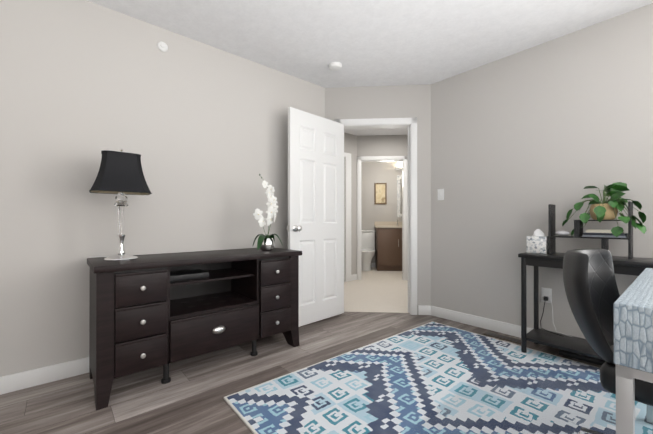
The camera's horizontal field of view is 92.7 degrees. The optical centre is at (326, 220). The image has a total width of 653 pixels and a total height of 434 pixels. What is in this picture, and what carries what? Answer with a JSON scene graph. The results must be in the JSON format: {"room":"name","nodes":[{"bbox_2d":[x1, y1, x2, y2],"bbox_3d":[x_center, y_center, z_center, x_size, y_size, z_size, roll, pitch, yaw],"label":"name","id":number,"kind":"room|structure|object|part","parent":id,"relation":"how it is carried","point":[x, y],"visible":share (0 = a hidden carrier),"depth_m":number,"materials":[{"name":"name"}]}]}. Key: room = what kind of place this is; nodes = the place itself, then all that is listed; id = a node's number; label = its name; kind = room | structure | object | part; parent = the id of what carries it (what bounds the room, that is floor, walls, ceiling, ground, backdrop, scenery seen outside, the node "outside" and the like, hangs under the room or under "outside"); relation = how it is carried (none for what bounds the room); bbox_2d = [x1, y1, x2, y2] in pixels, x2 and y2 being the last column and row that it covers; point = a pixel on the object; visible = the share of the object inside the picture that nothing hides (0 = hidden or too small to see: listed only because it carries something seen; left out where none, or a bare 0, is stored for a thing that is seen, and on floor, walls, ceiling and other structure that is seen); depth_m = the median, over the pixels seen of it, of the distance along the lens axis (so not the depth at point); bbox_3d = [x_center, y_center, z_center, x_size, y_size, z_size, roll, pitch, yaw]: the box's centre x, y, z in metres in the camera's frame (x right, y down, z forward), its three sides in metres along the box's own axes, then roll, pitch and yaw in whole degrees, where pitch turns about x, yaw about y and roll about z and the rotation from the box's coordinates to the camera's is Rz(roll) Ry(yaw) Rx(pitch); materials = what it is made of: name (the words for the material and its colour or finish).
{"room":"home office","nodes":[
{"label":"home office","id":0,"kind":"room"},
{"bbox_2d":[0,0,324,376],"bbox_3d":[-0.996,-0.224,2.634,2.600,2.450,0.120,0,0,-41],"label":"wall","id":1,"kind":"structure","parent":0,"point":[200,128],"depth_m":2.12,"materials":[{"name":"grey paint"}]},
{"bbox_2d":[157,41,167,51],"bbox_3d":[-1.230,-1.310,2.342,0.072,0.072,0.021,0,0,-41],"label":"detector","id":2,"kind":"object","parent":1,"relation":"attached to","point":[162,46],"visible":1,"depth_m":2.34,"materials":[{"name":"white plastic"}]},
{"bbox_2d":[0,312,600,433],"bbox_3d":[-0.064,1.025,0.437,5.770,0.060,4.820,0,0,-41],"label":"floor","id":3,"kind":"structure","parent":0,"point":[188,398],"depth_m":1.86,"materials":[{"name":"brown wood"}]},
{"bbox_2d":[87,248,301,409],"bbox_3d":[-0.865,0.621,2.242,1.338,0.758,0.512,0,0,-41],"label":"dresser","id":4,"kind":"object","parent":3,"relation":"on","point":[148,311],"visible":1,"depth_m":1.98,"materials":[{"name":"brown wood"}]},
{"bbox_2d":[89,148,151,260],"bbox_3d":[-1.304,-0.103,1.972,0.319,0.686,0.342,0,0,-37],"label":"lamp","id":5,"kind":"object","parent":4,"relation":"on","point":[120,174],"visible":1,"depth_m":1.88,"materials":[{"name":"black fabric"}]},
{"bbox_2d":[253,174,281,250],"bbox_3d":[-0.483,-0.065,2.501,0.206,0.612,0.295,0,0,41],"label":"orchid","id":6,"kind":"object","parent":4,"relation":"on","point":[265,242],"visible":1,"depth_m":2.49,"materials":[{"name":"white plant"}]},
{"bbox_2d":[224,321,652,433],"bbox_3d":[0.916,0.993,1.569,2.090,0.010,2.160,0,0,-39],"label":"rug","id":7,"kind":"object","parent":3,"relation":"on","point":[404,382],"visible":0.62,"depth_m":1.78,"materials":[{"name":"blue fabric"}]},
{"bbox_2d":[411,358,651,433],"bbox_3d":[1.215,0.985,1.427,1.200,0.001,1.150,0,0,-41],"label":"chair mat","id":8,"kind":"object","parent":7,"relation":"on","point":[531,402],"visible":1,"depth_m":1.67,"materials":[{"name":"clear plastic"}]},
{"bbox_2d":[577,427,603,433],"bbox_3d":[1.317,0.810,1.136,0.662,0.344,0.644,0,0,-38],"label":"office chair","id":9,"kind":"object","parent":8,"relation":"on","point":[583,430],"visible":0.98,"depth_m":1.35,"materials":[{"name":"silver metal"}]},
{"bbox_2d":[600,352,652,405],"bbox_3d":[1.337,0.584,1.117,0.470,0.105,0.470,0,0,-38],"label":"seat","id":10,"kind":"object","parent":9,"relation":"on","point":[643,392],"visible":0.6,"depth_m":1.12,"materials":[{"name":"black leather"}]},
{"bbox_2d":[563,249,619,364],"bbox_3d":[1.163,0.337,1.343,0.447,0.412,0.218,0,0,-38],"label":"chair backrest","id":11,"kind":"object","parent":10,"relation":"attached to","point":[591,289],"visible":0.98,"depth_m":1.30,"materials":[{"name":"black leather"}]},
{"bbox_2d":[614,268,652,433],"bbox_3d":[1.393,0.609,1.003,1.025,0.749,0.575,0,0,-41],"label":"desk","id":12,"kind":"object","parent":7,"relation":"on","point":[633,331],"visible":1,"depth_m":0.87,"materials":[{"name":"stone"},{"name":"metal"}]},
{"bbox_2d":[483,331,520,343],"bbox_3d":[1.506,0.998,2.660,0.100,0.006,0.300,0,0,-41],"label":"floor vent","id":13,"kind":"object","parent":3,"relation":"in","point":[506,338],"visible":0.92,"depth_m":2.65,"materials":[{"name":"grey metal"}]},
{"bbox_2d":[559,349,604,365],"bbox_3d":[1.858,0.985,2.224,0.055,0.030,0.320,0,0,-41],"label":"power strip","id":14,"kind":"object","parent":3,"relation":"on","point":[593,360],"visible":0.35,"depth_m":2.23,"materials":[{"name":"black plastic"}]},
{"bbox_2d":[518,252,652,359],"bbox_3d":[1.973,0.624,2.004,0.350,0.750,1.215,0,0,-41],"label":"console table","id":15,"kind":"object","parent":3,"relation":"on","point":[634,266],"visible":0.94,"depth_m":2.27,"materials":[{"name":"black paint"}]},
{"bbox_2d":[526,229,548,253],"bbox_3d":[1.636,0.157,2.408,0.125,0.184,0.125,0,0,-41],"label":"tissue box","id":16,"kind":"object","parent":15,"relation":"on","point":[537,241],"visible":0.88,"depth_m":2.37,"materials":[{"name":"cardboard"}]},
{"bbox_2d":[548,182,646,258],"bbox_3d":[1.857,-0.007,2.160,0.284,0.510,0.511,0,0,-41],"label":"desk organizer","id":17,"kind":"object","parent":15,"relation":"on","point":[604,210],"visible":1,"depth_m":2.10,"materials":[{"name":"black metal"}]},
{"bbox_2d":[582,229,627,237],"bbox_3d":[1.906,0.088,2.133,0.125,0.050,0.225,0,0,-41],"label":"books","id":18,"kind":"object","parent":17,"relation":"on","point":[590,233],"depth_m":2.11,"materials":[{"name":"grey paper"}]},
{"bbox_2d":[344,133,356,281],"bbox_3d":[-0.660,-0.220,4.366,3.150,2.450,0.120,0,0,-41],"label":"wall","id":19,"kind":"structure","parent":0,"point":[350,143],"depth_m":5.23,"materials":[{"name":"grey paint"}]},
{"bbox_2d":[344,152,350,281],"bbox_3d":[0.096,-0.053,4.926,0.826,2.120,0.016,0,0,-41],"label":"door frame","id":20,"kind":"structure","parent":19,"relation":"attached to","point":[347,156],"depth_m":5.13,"materials":[{"name":"white wood"}]},
{"bbox_2d":[87,0,652,135],"bbox_3d":[0.156,-1.479,2.679,9.020,0.060,7.920,0,0,-41],"label":"ceiling","id":21,"kind":"structure","parent":0,"point":[365,43],"depth_m":2.38,"materials":[{"name":"white paint"}]},
{"bbox_2d":[329,62,341,70],"bbox_3d":[0.081,-1.430,2.904,0.124,0.037,0.124,0,0,-41],"label":"smoke detector","id":22,"kind":"object","parent":21,"relation":"attached to","point":[334,66],"visible":1,"depth_m":2.87,"materials":[{"name":"white plastic"}]},
{"bbox_2d":[325,84,430,314],"bbox_3d":[0.552,-0.222,3.415,1.251,2.450,0.120,0,0,4],"label":"wall","id":23,"kind":"structure","parent":0,"point":[399,101],"depth_m":3.33,"materials":[{"name":"grey paint"}]},
{"bbox_2d":[287,107,343,326],"bbox_3d":[-0.081,-0.021,3.103,0.742,2.023,0.181,0,0,-45],"label":"door","id":24,"kind":"structure","parent":23,"relation":"in","point":[315,227],"depth_m":3.06,"materials":[{"name":"white wood"}]},
{"bbox_2d":[335,117,416,314],"bbox_3d":[0.531,-0.047,3.417,0.879,2.099,0.152,0,0,4],"label":"door frame","id":25,"kind":"structure","parent":23,"relation":"attached to","point":[409,217],"depth_m":3.31,"materials":[{"name":"white wood"}]},
{"bbox_2d":[361,162,401,262],"bbox_3d":[1.687,-0.213,6.740,2.900,2.450,0.120,0,0,4],"label":"wall","id":26,"kind":"structure","parent":0,"point":[372,173],"depth_m":6.72,"materials":[{"name":"grey paint"}]},
{"bbox_2d":[374,183,386,203],"bbox_3d":[1.163,-0.578,6.708,0.260,0.460,0.021,0,0,4],"label":"picture","id":27,"kind":"object","parent":26,"relation":"attached to","point":[380,193],"visible":0.96,"depth_m":6.71,"materials":[{"name":"brown wood"}]},
{"bbox_2d":[396,162,401,169],"bbox_3d":[1.776,-1.169,6.601,0.600,0.160,0.148,0,0,4],"label":"vanity light","id":28,"kind":"object","parent":26,"relation":"attached to","point":[400,165],"visible":0.25,"depth_m":6.63,"materials":[{"name":"white glass"}]},
{"bbox_2d":[397,175,401,216],"bbox_3d":[1.846,-0.518,6.658,0.670,0.900,0.019,0,0,4],"label":"bathroom mirror","id":29,"kind":"object","parent":26,"relation":"attached to","point":[399,195],"visible":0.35,"depth_m":6.67,"materials":[{"name":"mirror"}]},
{"bbox_2d":[357,135,407,156],"bbox_3d":[1.713,-0.217,5.274,2.630,2.450,0.120,0,0,4],"label":"wall","id":30,"kind":"structure","parent":0,"point":[384,145],"depth_m":5.27,"materials":[{"name":"grey paint"}]},
{"bbox_2d":[431,3,652,338],"bbox_3d":[2.348,-0.226,1.969,0.120,2.450,3.750,0,0,-41],"label":"wall","id":31,"kind":"structure","parent":0,"point":[521,140],"depth_m":2.59,"materials":[{"name":"grey paint"}]},
{"bbox_2d":[438,189,443,199],"bbox_3d":[1.179,-0.268,3.222,0.016,0.116,0.070,0,0,-41],"label":"light switch","id":32,"kind":"object","parent":31,"relation":"attached to","point":[440,194],"visible":1,"depth_m":3.22,"materials":[{"name":"white plastic"}]},
{"bbox_2d":[540,287,571,336],"bbox_3d":[1.782,0.710,2.429,0.132,0.325,0.216,0,0,-41],"label":"wall outlet","id":33,"kind":"object","parent":31,"relation":"attached to","point":[546,293],"depth_m":2.51,"materials":[{"name":"white plastic"}]},
{"bbox_3d":[1.780,0.748,2.425,0.123,0.248,0.213,0,0,-41],"label":"electrical outlet with cord","id":34,"kind":"part","parent":33,"relation":"part of","materials":[{"name":"white plastic"}]},
{"bbox_3d":[1.469,-0.235,-1.340,5.770,2.450,0.120,0,0,-41],"label":"wall","id":35,"kind":"structure","parent":0,"visible":0},
{"bbox_2d":[0,357,88,394],"bbox_3d":[-0.923,0.951,2.597,2.542,0.100,0.026,0,0,-41],"label":"baseboard","id":36,"kind":"structure","parent":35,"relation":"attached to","point":[30,378],"depth_m":1.90,"materials":[{"name":"white wood"}]},
{"label":"outside","id":37,"kind":"structure","parent":0,"visible":0},
{"bbox_2d":[344,267,407,312],"bbox_3d":[0.717,1.036,5.169,4.600,0.064,3.550,0,0,4],"label":"floor","id":38,"kind":"structure","parent":37,"point":[373,290],"depth_m":4.28,"materials":[{"name":"beige tile"}]},
{"bbox_2d":[361,230,375,270],"bbox_3d":[0.810,0.611,6.404,0.420,0.800,0.656,0,0,4],"label":"toilet","id":39,"kind":"object","parent":38,"relation":"on","point":[367,246],"visible":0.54,"depth_m":6.53,"materials":[{"name":"white ceramic"}]},
{"bbox_2d":[374,218,401,270],"bbox_3d":[1.481,0.480,6.397,0.940,1.061,0.570,0,0,4],"label":"bathroom vanity","id":40,"kind":"object","parent":38,"relation":"on","point":[388,246],"visible":0.62,"depth_m":6.16,"materials":[{"name":"brown wood"}]}
]}

